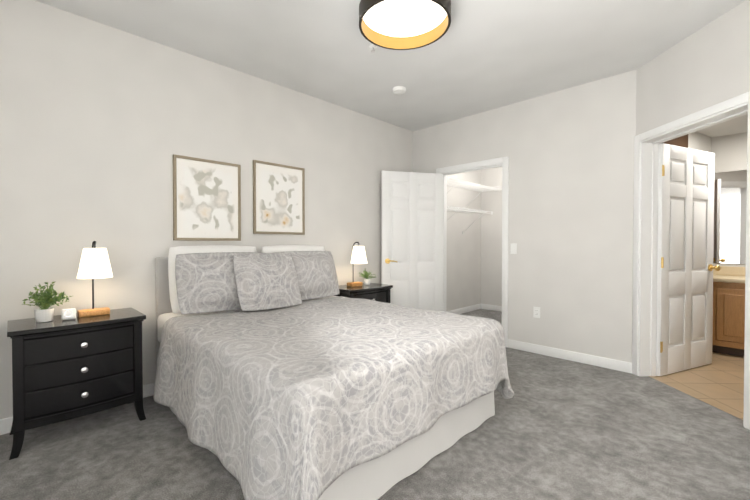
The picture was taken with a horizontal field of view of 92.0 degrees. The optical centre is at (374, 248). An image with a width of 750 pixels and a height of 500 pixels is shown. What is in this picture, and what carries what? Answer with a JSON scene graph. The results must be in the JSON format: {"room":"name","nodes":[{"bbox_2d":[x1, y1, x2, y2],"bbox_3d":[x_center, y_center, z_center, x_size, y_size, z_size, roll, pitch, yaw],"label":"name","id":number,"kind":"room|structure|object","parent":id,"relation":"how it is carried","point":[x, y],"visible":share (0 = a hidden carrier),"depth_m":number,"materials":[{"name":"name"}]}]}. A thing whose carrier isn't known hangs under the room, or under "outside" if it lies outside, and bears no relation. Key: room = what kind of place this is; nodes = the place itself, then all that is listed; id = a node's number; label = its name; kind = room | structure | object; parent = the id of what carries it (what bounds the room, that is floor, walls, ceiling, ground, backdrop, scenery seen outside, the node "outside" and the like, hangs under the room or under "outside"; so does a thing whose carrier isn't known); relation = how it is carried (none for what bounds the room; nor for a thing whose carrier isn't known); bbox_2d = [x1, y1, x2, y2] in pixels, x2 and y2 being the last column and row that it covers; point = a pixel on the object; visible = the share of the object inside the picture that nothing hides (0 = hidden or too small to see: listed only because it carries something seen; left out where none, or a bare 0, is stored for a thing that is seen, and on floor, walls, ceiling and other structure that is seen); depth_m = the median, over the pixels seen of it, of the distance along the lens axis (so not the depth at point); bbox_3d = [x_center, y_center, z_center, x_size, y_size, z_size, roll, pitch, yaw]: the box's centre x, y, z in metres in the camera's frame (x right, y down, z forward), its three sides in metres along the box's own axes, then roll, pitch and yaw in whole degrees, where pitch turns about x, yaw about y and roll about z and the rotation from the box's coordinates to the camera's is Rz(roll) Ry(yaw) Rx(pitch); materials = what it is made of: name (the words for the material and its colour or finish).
{"room":"bedroom","nodes":[
{"label":"bedroom","id":0,"kind":"room"},
{"bbox_2d":[0,0,412,418],"bbox_3d":[-1.286,-0.235,3.350,0.150,2.740,5.000,1,1,45],"label":"wall","id":1,"kind":"structure","parent":0,"point":[101,124],"depth_m":2.70,"materials":[{"name":"paint"}]},
{"bbox_2d":[0,382,154,434],"bbox_3d":[-1.192,1.088,3.344,0.016,0.095,4.900,1,1,45],"label":"baseboard","id":2,"kind":"structure","parent":1,"relation":"attached to","point":[148,391],"depth_m":2.25,"materials":[{"name":"white wood"}]},
{"bbox_2d":[173,154,240,240],"bbox_3d":[-1.418,-0.408,3.090,0.024,0.687,0.553,1,1,45],"label":"picture","id":3,"kind":"object","parent":1,"relation":"attached to","point":[206,200],"visible":0.96,"depth_m":3.07,"materials":[{"name":"beige paper"}]},
{"bbox_2d":[253,160,304,234],"bbox_3d":[-0.936,-0.481,3.572,0.024,0.687,0.562,1,1,45],"label":"picture","id":4,"kind":"object","parent":1,"relation":"attached to","point":[278,198],"visible":1,"depth_m":3.56,"materials":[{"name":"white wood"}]},
{"bbox_2d":[381,171,442,310],"bbox_3d":[0.480,0.073,4.619,0.818,2.072,0.153,0,1,-14],"label":"closet door","id":5,"kind":"structure","parent":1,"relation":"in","point":[412,238],"depth_m":4.60,"materials":[{"name":"white wood"}]},
{"bbox_2d":[0,309,749,499],"bbox_3d":[1.155,1.172,2.489,5.050,0.050,7.200,1,1,45],"label":"floor carpet","id":6,"kind":"object","parent":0,"point":[554,428],"visible":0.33,"depth_m":2.03,"materials":[{"name":"grey carpet"}]},
{"bbox_2d":[7,308,145,459],"bbox_3d":[-1.896,0.799,2.327,0.441,0.700,0.650,1,1,45],"label":"nightstand","id":7,"kind":"object","parent":6,"relation":"on","point":[69,369],"visible":0.98,"depth_m":2.17,"materials":[{"name":"black paint"}]},
{"bbox_2d":[22,281,70,322],"bbox_3d":[-2.023,0.328,2.240,0.266,0.242,0.234,1,1,45],"label":"plant","id":8,"kind":"object","parent":7,"relation":"on","point":[45,300],"visible":1,"depth_m":2.21,"materials":[{"name":"green plant"}]},
{"bbox_2d":[62,308,75,319],"bbox_3d":[-1.921,0.414,2.270,0.068,0.068,0.042,-1,1,-37],"label":"alarm clock","id":9,"kind":"object","parent":7,"relation":"on","point":[67,314],"visible":1,"depth_m":2.26,"materials":[{"name":"white plastic"}]},
{"bbox_2d":[77,241,112,317],"bbox_3d":[-1.832,0.200,2.368,0.208,0.495,0.188,1,1,45],"label":"lamp","id":10,"kind":"object","parent":7,"relation":"on","point":[94,263],"visible":1,"depth_m":2.32,"materials":[{"name":"white fabric"}]},
{"bbox_2d":[153,245,513,499],"bbox_3d":[-0.404,0.564,2.608,2.154,1.162,1.815,1,1,45],"label":"bed","id":11,"kind":"object","parent":6,"relation":"on","point":[283,372],"visible":1,"depth_m":1.89,"materials":[{"name":"white fabric"}]},
{"bbox_2d":[168,245,256,312],"bbox_3d":[-1.279,0.236,2.947,0.210,0.516,0.720,1,1,45],"label":"pillow","id":12,"kind":"object","parent":11,"relation":"on","point":[178,256],"depth_m":2.75,"materials":[{"name":"white fabric"}]},
{"bbox_2d":[261,245,324,252],"bbox_3d":[-0.750,0.229,3.478,0.210,0.516,0.720,1,1,45],"label":"pillow","id":13,"kind":"object","parent":11,"relation":"on","point":[277,248],"depth_m":3.41,"materials":[{"name":"white fabric"}]},
{"bbox_2d":[334,283,392,302],"bbox_3d":[-0.165,0.776,4.064,0.441,0.700,0.650,1,1,45],"label":"nightstand","id":14,"kind":"object","parent":6,"relation":"on","point":[377,292],"visible":0.31,"depth_m":3.93,"materials":[{"name":"black paint"}]},
{"bbox_2d":[347,242,366,286],"bbox_3d":[-0.185,0.178,4.019,0.208,0.495,0.188,1,1,45],"label":"lamp","id":15,"kind":"object","parent":14,"relation":"on","point":[358,255],"visible":1,"depth_m":3.96,"materials":[{"name":"white fabric"}]},
{"bbox_2d":[359,268,375,284],"bbox_3d":[-0.089,0.328,4.195,0.196,0.191,0.197,1,1,45],"label":"plant","id":16,"kind":"object","parent":14,"relation":"on","point":[365,274],"visible":1,"depth_m":4.18,"materials":[{"name":"green plant"}]},
{"bbox_2d":[35,0,744,130],"bbox_3d":[1.155,-1.643,2.451,5.050,0.100,7.200,1,1,45],"label":"ceiling","id":17,"kind":"structure","parent":0,"point":[479,56],"depth_m":2.84,"materials":[{"name":"paint"}]},
{"bbox_2d":[369,44,376,51],"bbox_3d":[-0.016,-1.575,2.857,0.068,0.044,0.068,1,1,45],"label":"sprinkler","id":18,"kind":"object","parent":17,"relation":"attached to","point":[372,46],"visible":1,"depth_m":2.85,"materials":[{"name":"white plastic"}]},
{"bbox_2d":[392,86,405,93],"bbox_3d":[0.244,-1.588,3.656,0.136,0.040,0.136,1,1,45],"label":"smoke detector","id":19,"kind":"object","parent":17,"relation":"attached to","point":[399,89],"visible":1,"depth_m":3.62,"materials":[{"name":"white plastic"}]},
{"bbox_2d":[359,0,450,49],"bbox_3d":[0.197,-1.539,2.419,0.610,0.105,0.610,1,1,45],"label":"ceiling light","id":20,"kind":"object","parent":17,"relation":"attached to","point":[401,24],"visible":1,"depth_m":2.50,"materials":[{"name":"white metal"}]},
{"bbox_2d":[446,170,480,310],"bbox_3d":[1.220,-0.269,5.899,0.100,2.740,2.150,1,1,45],"label":"wall","id":21,"kind":"structure","parent":0,"point":[464,269],"depth_m":6.11,"materials":[{"name":"paint"}]},
{"bbox_2d":[446,303,480,313],"bbox_3d":[1.250,1.055,5.866,0.013,0.095,1.880,1,1,45],"label":"baseboard","id":22,"kind":"structure","parent":21,"relation":"attached to","point":[478,306],"depth_m":6.17,"materials":[{"name":"white wood"}]},
{"bbox_2d":[447,206,492,233],"bbox_3d":[1.270,-0.413,5.581,0.410,0.371,1.476,1,1,45],"label":"closet shelf","id":23,"kind":"object","parent":21,"relation":"attached to","point":[458,209],"visible":0.77,"depth_m":5.75,"materials":[{"name":"white wood"}]},
{"bbox_2d":[447,177,492,207],"bbox_3d":[1.403,-0.815,5.702,0.420,0.371,1.843,1,1,45],"label":"closet shelf","id":24,"kind":"object","parent":21,"relation":"attached to","point":[478,189],"depth_m":5.78,"materials":[{"name":"white metal"}]},
{"bbox_2d":[481,167,501,305],"bbox_3d":[2.581,-0.269,5.919,1.800,2.740,0.100,1,1,45],"label":"wall","id":25,"kind":"structure","parent":0,"point":[491,259],"depth_m":6.37,"materials":[{"name":"paint"}]},
{"bbox_2d":[481,304,501,311],"bbox_3d":[2.517,1.054,5.922,1.670,0.095,0.013,1,1,45],"label":"baseboard","id":26,"kind":"structure","parent":25,"relation":"attached to","point":[483,306],"depth_m":6.37,"materials":[{"name":"white wood"}]},
{"bbox_2d":[413,70,635,362],"bbox_3d":[1.485,-0.246,4.203,2.670,2.740,0.120,1,1,45],"label":"wall","id":27,"kind":"structure","parent":0,"point":[569,152],"depth_m":3.67,"materials":[{"name":"paint"}]},
{"bbox_2d":[436,156,508,346],"bbox_3d":[1.205,0.040,4.486,0.982,2.161,0.152,1,1,45],"label":"trim","id":28,"kind":"structure","parent":27,"relation":"attached to","point":[503,162],"depth_m":4.14,"materials":[{"name":"white wood"}]},
{"bbox_2d":[511,243,516,253],"bbox_3d":[1.549,0.006,4.047,0.070,0.116,0.014,1,1,45],"label":"switch plate","id":29,"kind":"object","parent":27,"relation":"attached to","point":[513,248],"visible":1,"depth_m":4.04,"materials":[{"name":"white plastic"}]},
{"bbox_2d":[533,307,539,317],"bbox_3d":[1.733,0.689,3.876,0.070,0.116,0.009,1,1,45],"label":"electrical outlet plate","id":30,"kind":"object","parent":27,"relation":"attached to","point":[536,312],"visible":1,"depth_m":3.88,"materials":[{"name":"white plastic"}]},
{"bbox_2d":[508,339,631,372],"bbox_3d":[1.924,1.084,3.688,1.181,0.095,0.013,1,1,45],"label":"baseboard","id":31,"kind":"structure","parent":27,"relation":"attached to","point":[623,366],"depth_m":3.62,"materials":[{"name":"white wood"}]},
{"bbox_2d":[636,67,640,135],"bbox_3d":[2.435,-0.233,3.238,0.180,2.740,0.055,0,1,-2],"label":"wall","id":32,"kind":"structure","parent":0,"point":[638,101],"depth_m":3.22,"materials":[{"name":"paint"}]},
{"bbox_2d":[663,134,687,147],"bbox_3d":[2.910,-0.079,3.665,1.055,2.420,0.080,0,1,-33],"label":"wall","id":33,"kind":"structure","parent":0,"point":[681,141],"depth_m":3.79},
{"bbox_2d":[641,0,749,133],"bbox_3d":[2.452,-1.269,2.741,0.180,0.655,0.911,0,1,-2],"label":"wall","id":34,"kind":"structure","parent":0,"point":[706,66],"depth_m":2.64,"materials":[{"name":"paint"}]},
{"bbox_2d":[632,91,749,429],"bbox_3d":[2.453,0.073,2.759,0.212,2.141,1.023,0,1,-2],"label":"door frame","id":35,"kind":"structure","parent":34,"relation":"attached to","point":[645,237],"depth_m":3.18,"materials":[{"name":"white wood"}]},
{"bbox_2d":[656,143,720,375],"bbox_3d":[2.882,0.103,3.348,0.866,2.040,0.196,0,1,-24],"label":"bathroom door","id":36,"kind":"structure","parent":35,"relation":"attached to","point":[685,256],"depth_m":3.31,"materials":[{"name":"white wood"}]},
{"bbox_2d":[649,352,743,419],"bbox_3d":[3.255,1.139,2.786,2.397,0.001,3.614,1,1,45],"label":"floor","id":37,"kind":"structure","parent":0,"point":[718,382],"depth_m":3.06,"materials":[{"name":"beige tile"}]},
{"bbox_2d":[712,282,744,356],"bbox_3d":[4.261,0.743,3.531,1.431,0.768,0.574,1,1,45],"label":"bathroom vanity","id":38,"kind":"object","parent":37,"relation":"on","point":[728,338],"depth_m":3.75,"materials":[{"name":"brown wood"}]},
{"bbox_2d":[713,274,744,281],"bbox_3d":[4.258,0.338,3.534,1.446,0.040,0.567,1,1,45],"label":"countertop","id":39,"kind":"structure","parent":38,"relation":"on","point":[716,277],"depth_m":3.84,"materials":[{"name":"beige stone"}]},
{"bbox_2d":[688,132,710,151],"bbox_3d":[3.642,-0.085,4.123,0.669,2.420,0.080,0,1,-31],"label":"wall","id":40,"kind":"structure","parent":0,"point":[698,141],"depth_m":4.06,"materials":[{"name":"paint"}]},
{"bbox_2d":[696,114,747,136],"bbox_3d":[3.255,-1.277,2.754,2.397,0.001,3.614,1,1,45],"label":"ceiling","id":41,"kind":"structure","parent":0,"point":[735,126],"depth_m":3.91,"materials":[{"name":"paint"}]},
{"bbox_2d":[711,132,746,266],"bbox_3d":[4.568,-0.079,3.701,1.850,2.420,0.100,1,1,45],"label":"wall","id":42,"kind":"structure","parent":0,"point":[730,151],"depth_m":4.13,"materials":[{"name":"paint"}]},
{"bbox_2d":[713,266,744,273],"bbox_3d":[4.451,0.266,3.727,1.446,0.100,0.020,1,1,45],"label":"backsplash","id":43,"kind":"structure","parent":42,"relation":"attached to","point":[724,269],"depth_m":4.12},
{"bbox_2d":[713,170,746,263],"bbox_3d":[4.459,-0.345,3.730,1.450,1.050,0.007,1,1,45],"label":"bathroom mirror","id":44,"kind":"object","parent":42,"relation":"attached to","point":[730,190],"depth_m":4.13,"materials":[{"name":"clear glass"}]}
]}

